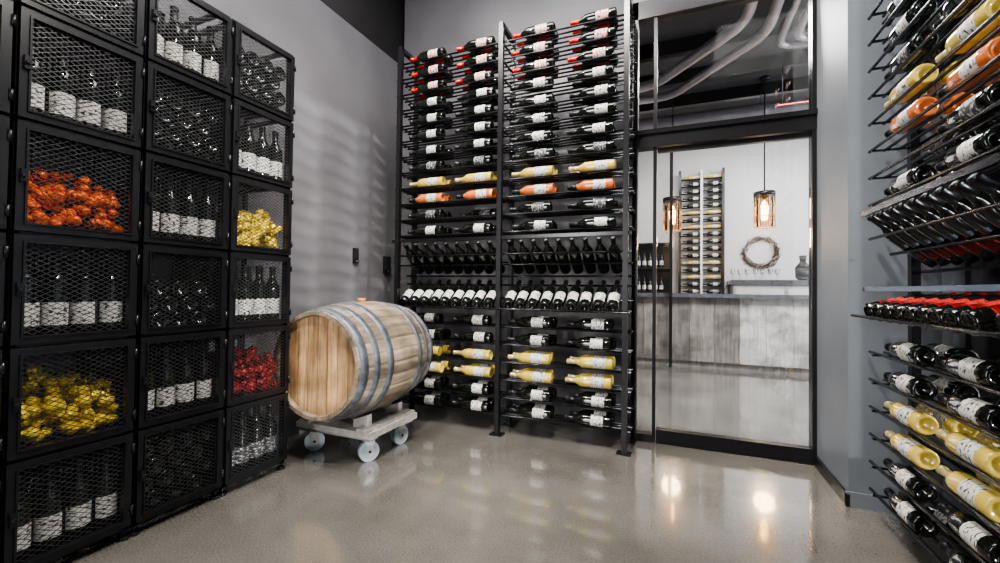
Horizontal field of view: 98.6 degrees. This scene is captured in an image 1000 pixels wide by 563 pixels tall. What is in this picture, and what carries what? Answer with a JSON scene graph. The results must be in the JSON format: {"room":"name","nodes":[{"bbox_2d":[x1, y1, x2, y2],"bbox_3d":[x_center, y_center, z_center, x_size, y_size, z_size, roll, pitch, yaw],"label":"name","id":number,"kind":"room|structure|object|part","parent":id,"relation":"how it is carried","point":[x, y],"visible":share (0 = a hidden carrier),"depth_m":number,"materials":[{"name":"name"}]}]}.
{"room":"wine cellar","nodes":[
{"label":"wine cellar","id":0,"kind":"room"},
{"bbox_2d":[1,0,404,470],"bbox_3d":[-2.102,-0.953,1.340,0.160,3.900,6.020,0,-1,23],"label":"wall","id":1,"kind":"structure","parent":0,"point":[343,188],"depth_m":3.17,"materials":[{"name":"grey paint"}]},
{"bbox_2d":[352,248,358,262],"bbox_3d":[-1.142,-0.204,3.410,0.028,0.120,0.050,0,-1,23],"label":"wall thermostat","id":2,"kind":"object","parent":1,"relation":"attached to","point":[355,259],"visible":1,"depth_m":3.39,"materials":[{"name":"black plastic"}]},
{"bbox_2d":[383,256,390,273],"bbox_3d":[-0.990,-0.146,3.776,0.028,0.150,0.085,0,-1,23],"label":"wall thermostat","id":3,"kind":"object","parent":1,"relation":"attached to","point":[386,259],"visible":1,"depth_m":3.76,"materials":[{"name":"black plastic"}]},
{"bbox_2d":[30,363,973,562],"bbox_3d":[1.585,1.118,2.782,9.200,0.100,11.600,0,-1,23],"label":"floor","id":4,"kind":"structure","parent":0,"point":[454,491],"depth_m":2.04,"materials":[{"name":"concrete"}]},
{"bbox_2d":[0,0,16,492],"bbox_3d":[-1.807,-0.146,1.280,0.406,2.293,0.368,0,-1,23],"label":"locker","id":5,"kind":"object","parent":4,"relation":"on","point":[7,18],"visible":1,"depth_m":1.36,"materials":[{"name":"metal"}]},
{"bbox_2d":[0,0,145,562],"bbox_3d":[-1.668,-0.139,1.615,0.406,2.293,0.368,0,-1,23],"label":"locker","id":6,"kind":"object","parent":4,"relation":"on","point":[51,312],"visible":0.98,"depth_m":1.55,"materials":[{"name":"metal"}]},
{"bbox_2d":[85,0,233,536],"bbox_3d":[-1.528,-0.131,1.950,0.406,2.293,0.368,0,-1,23],"label":"locker","id":7,"kind":"object","parent":4,"relation":"on","point":[173,387],"visible":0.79,"depth_m":1.88,"materials":[{"name":"metal"}]},
{"bbox_2d":[180,19,295,496],"bbox_3d":[-1.389,-0.124,2.285,0.406,2.293,0.368,0,-1,23],"label":"locker","id":8,"kind":"object","parent":4,"relation":"on","point":[249,440],"visible":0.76,"depth_m":2.22,"materials":[{"name":"metal"}]},
{"bbox_2d":[296,402,416,461],"bbox_3d":[-0.890,0.905,2.712,0.560,0.263,0.460,0,-1,23],"label":"dolly","id":9,"kind":"object","parent":4,"relation":"on","point":[367,427],"visible":0.85,"depth_m":2.57,"materials":[{"name":"weathered wood"},{"name":"grey rubber"},{"name":"steel"}]},
{"bbox_2d":[273,298,432,421],"bbox_3d":[-0.880,0.461,2.718,0.689,0.708,0.780,0,-1,21],"label":"wine barrel","id":10,"kind":"object","parent":9,"relation":"on","point":[356,358],"visible":0.96,"depth_m":2.40,"materials":[{"name":"brown wood"}]},
{"bbox_2d":[392,0,635,456],"bbox_3d":[0.035,-0.376,3.080,1.785,2.860,0.302,0,-1,23],"label":"wine rack","id":11,"kind":"object","parent":4,"relation":"on","point":[597,76],"visible":0.98,"depth_m":2.97,"materials":[{"name":"black metal"}]},
{"bbox_2d":[638,242,668,292],"bbox_3d":[2.174,0.231,8.245,2.080,1.880,0.500,0,-1,23],"label":"bar shelf","id":12,"kind":"object","parent":4,"relation":"on","point":[645,250],"visible":0.26,"depth_m":8.10,"materials":[{"name":"brown wood"}]},
{"bbox_2d":[669,152,672,366],"bbox_3d":[2.264,-0.323,5.696,0.040,2.900,0.040,0,-1,23],"label":"steel post","id":13,"kind":"object","parent":4,"relation":"on","point":[671,154],"visible":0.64,"depth_m":5.68,"materials":[{"name":"metal"}]},
{"bbox_2d":[678,167,724,293],"bbox_3d":[3.655,-0.419,7.827,0.750,3.200,0.240,0,-1,23],"label":"wine rack","id":14,"kind":"object","parent":4,"relation":"on","point":[701,257],"visible":0.71,"depth_m":7.80,"materials":[{"name":"black metal"}]},
{"bbox_2d":[637,293,808,374],"bbox_3d":[3.152,0.654,5.759,5.900,0.970,0.720,0,-1,23],"label":"bar counter","id":15,"kind":"object","parent":4,"relation":"on","point":[747,332],"depth_m":5.53,"materials":[{"name":"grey wood"}]},
{"bbox_2d":[727,280,808,294],"bbox_3d":[5.102,0.585,7.008,2.440,1.200,0.680,0,-1,23],"label":"cabinet","id":16,"kind":"object","parent":4,"relation":"on","point":[773,287],"visible":0.21,"depth_m":6.98,"materials":[{"name":"stone"}]},
{"bbox_2d":[730,269,779,279],"bbox_3d":[4.298,-0.116,7.253,0.733,0.190,0.172,0,-1,23],"label":"glasses","id":17,"kind":"object","parent":16,"relation":"on","point":[754,273],"visible":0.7,"depth_m":7.21,"materials":[{"name":"clear glass"}]},
{"bbox_2d":[795,255,808,279],"bbox_3d":[4.901,-0.219,6.958,0.219,0.400,0.219,0,-1,23],"label":"ceramic vase","id":18,"kind":"object","parent":16,"relation":"on","point":[802,269],"visible":0.84,"depth_m":6.90,"materials":[{"name":"grey ceramic"}]},
{"bbox_2d":[851,0,999,562],"bbox_3d":[1.409,-0.394,1.088,0.316,2.860,1.785,0,-1,23],"label":"wine rack","id":19,"kind":"object","parent":4,"relation":"on","point":[959,230],"visible":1,"depth_m":1.47,"materials":[{"name":"black metal"}]},
{"bbox_2d":[400,0,623,424],"bbox_3d":[0.050,-0.886,3.650,2.040,3.900,0.100,0,-1,23],"label":"wall","id":20,"kind":"structure","parent":0,"point":[450,25],"depth_m":3.58,"materials":[{"name":"grey paint"}]},
{"bbox_2d":[638,138,808,293],"bbox_3d":[3.779,-0.714,8.031,9.200,3.800,0.100,0,-1,23],"label":"wall","id":21,"kind":"structure","parent":0,"point":[786,162],"depth_m":7.71,"materials":[{"name":"white paint"}]},
{"bbox_2d":[740,235,781,270],"bbox_3d":[4.606,-0.507,7.598,0.650,0.634,0.061,0,-1,23],"label":"twig wreath","id":22,"kind":"object","parent":21,"relation":"attached to","point":[775,250],"visible":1,"depth_m":7.59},
{"bbox_2d":[639,0,808,118],"bbox_3d":[2.718,-2.722,5.457,9.200,0.100,5.750,0,-1,23],"label":"ceiling","id":23,"kind":"structure","parent":0,"point":[715,20],"depth_m":5.04,"materials":[{"name":"grey paint"}]},
{"bbox_2d":[663,90,681,231],"bbox_3d":[2.416,-1.683,6.020,0.247,1.966,0.248,0,-1,23],"label":"pendant lamp","id":24,"kind":"object","parent":23,"relation":"hanging from","point":[676,199],"visible":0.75,"depth_m":5.99,"materials":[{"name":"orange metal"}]},
{"bbox_2d":[639,0,808,129],"bbox_3d":[2.603,-2.264,5.186,9.000,0.829,4.880,0,-1,23],"label":"ductwork","id":25,"kind":"object","parent":23,"relation":"hanging from","point":[738,32],"visible":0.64,"depth_m":5.06,"materials":[{"name":"metal"}]},
{"bbox_2d":[753,75,775,228],"bbox_3d":[3.441,-1.678,5.594,0.247,1.966,0.248,0,-1,23],"label":"pendant lamp","id":26,"kind":"object","parent":23,"relation":"hanging from","point":[764,207],"visible":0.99,"depth_m":5.56,"materials":[{"name":"amber-tinted clear glass"},{"name":"black metal"}]},
{"bbox_2d":[817,0,942,502],"bbox_3d":[2.001,-0.886,2.270,0.458,3.900,0.650,0,-1,23],"label":"wall","id":27,"kind":"structure","parent":0,"point":[848,262],"depth_m":2.04,"materials":[{"name":"grey paint"}]},
{"bbox_2d":[631,0,817,464],"bbox_3d":[1.382,-0.415,2.741,1.042,2.960,0.105,0,-1,23],"label":"door frame","id":28,"kind":"structure","parent":27,"relation":"attached to","point":[646,12],"depth_m":2.77,"materials":[{"name":"black metal"}]},
{"bbox_2d":[657,0,810,108],"bbox_3d":[1.459,-1.390,2.734,0.860,0.770,0.010,0,-1,23],"label":"window","id":29,"kind":"structure","parent":27,"relation":"in","point":[739,0],"depth_m":2.57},
{"bbox_2d":[656,131,811,463],"bbox_3d":[1.440,0.085,2.703,0.854,1.950,0.060,0,-1,23],"label":"door","id":30,"kind":"structure","parent":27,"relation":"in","point":[810,137],"depth_m":2.65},
{"bbox_3d":[1.440,0.085,2.703,0.854,1.950,0.060,0,-1,23],"label":"door rails","id":31,"kind":"part","parent":30,"relation":"part of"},
{"bbox_2d":[814,455,849,506],"bbox_3d":[1.728,1.031,2.250,0.014,0.060,0.516,0,-1,23],"label":"baseboard","id":32,"kind":"structure","parent":27,"relation":"attached to","point":[820,466],"depth_m":2.20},
{"bbox_2d":[845,490,923,513],"bbox_3d":[1.788,1.021,1.955,0.352,0.070,0.013,0,-1,23],"label":"baseboard","id":33,"kind":"structure","parent":27,"relation":"attached to","point":[858,500],"depth_m":1.99,"materials":[{"name":"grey paint"}]},
{"bbox_2d":[941,26,990,528],"bbox_3d":[1.049,-0.945,-0.458,0.120,3.900,5.120,0,-1,23],"label":"wall","id":34,"kind":"structure","parent":0,"point":[954,277],"depth_m":1.84,"materials":[{"name":"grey paint"}]},
{"bbox_2d":[964,35,999,473],"bbox_3d":[1.567,-0.567,0.791,0.040,2.700,2.240,0,-1,23],"label":"window","id":35,"kind":"structure","parent":34,"relation":"in","point":[986,347],"depth_m":1.74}
]}

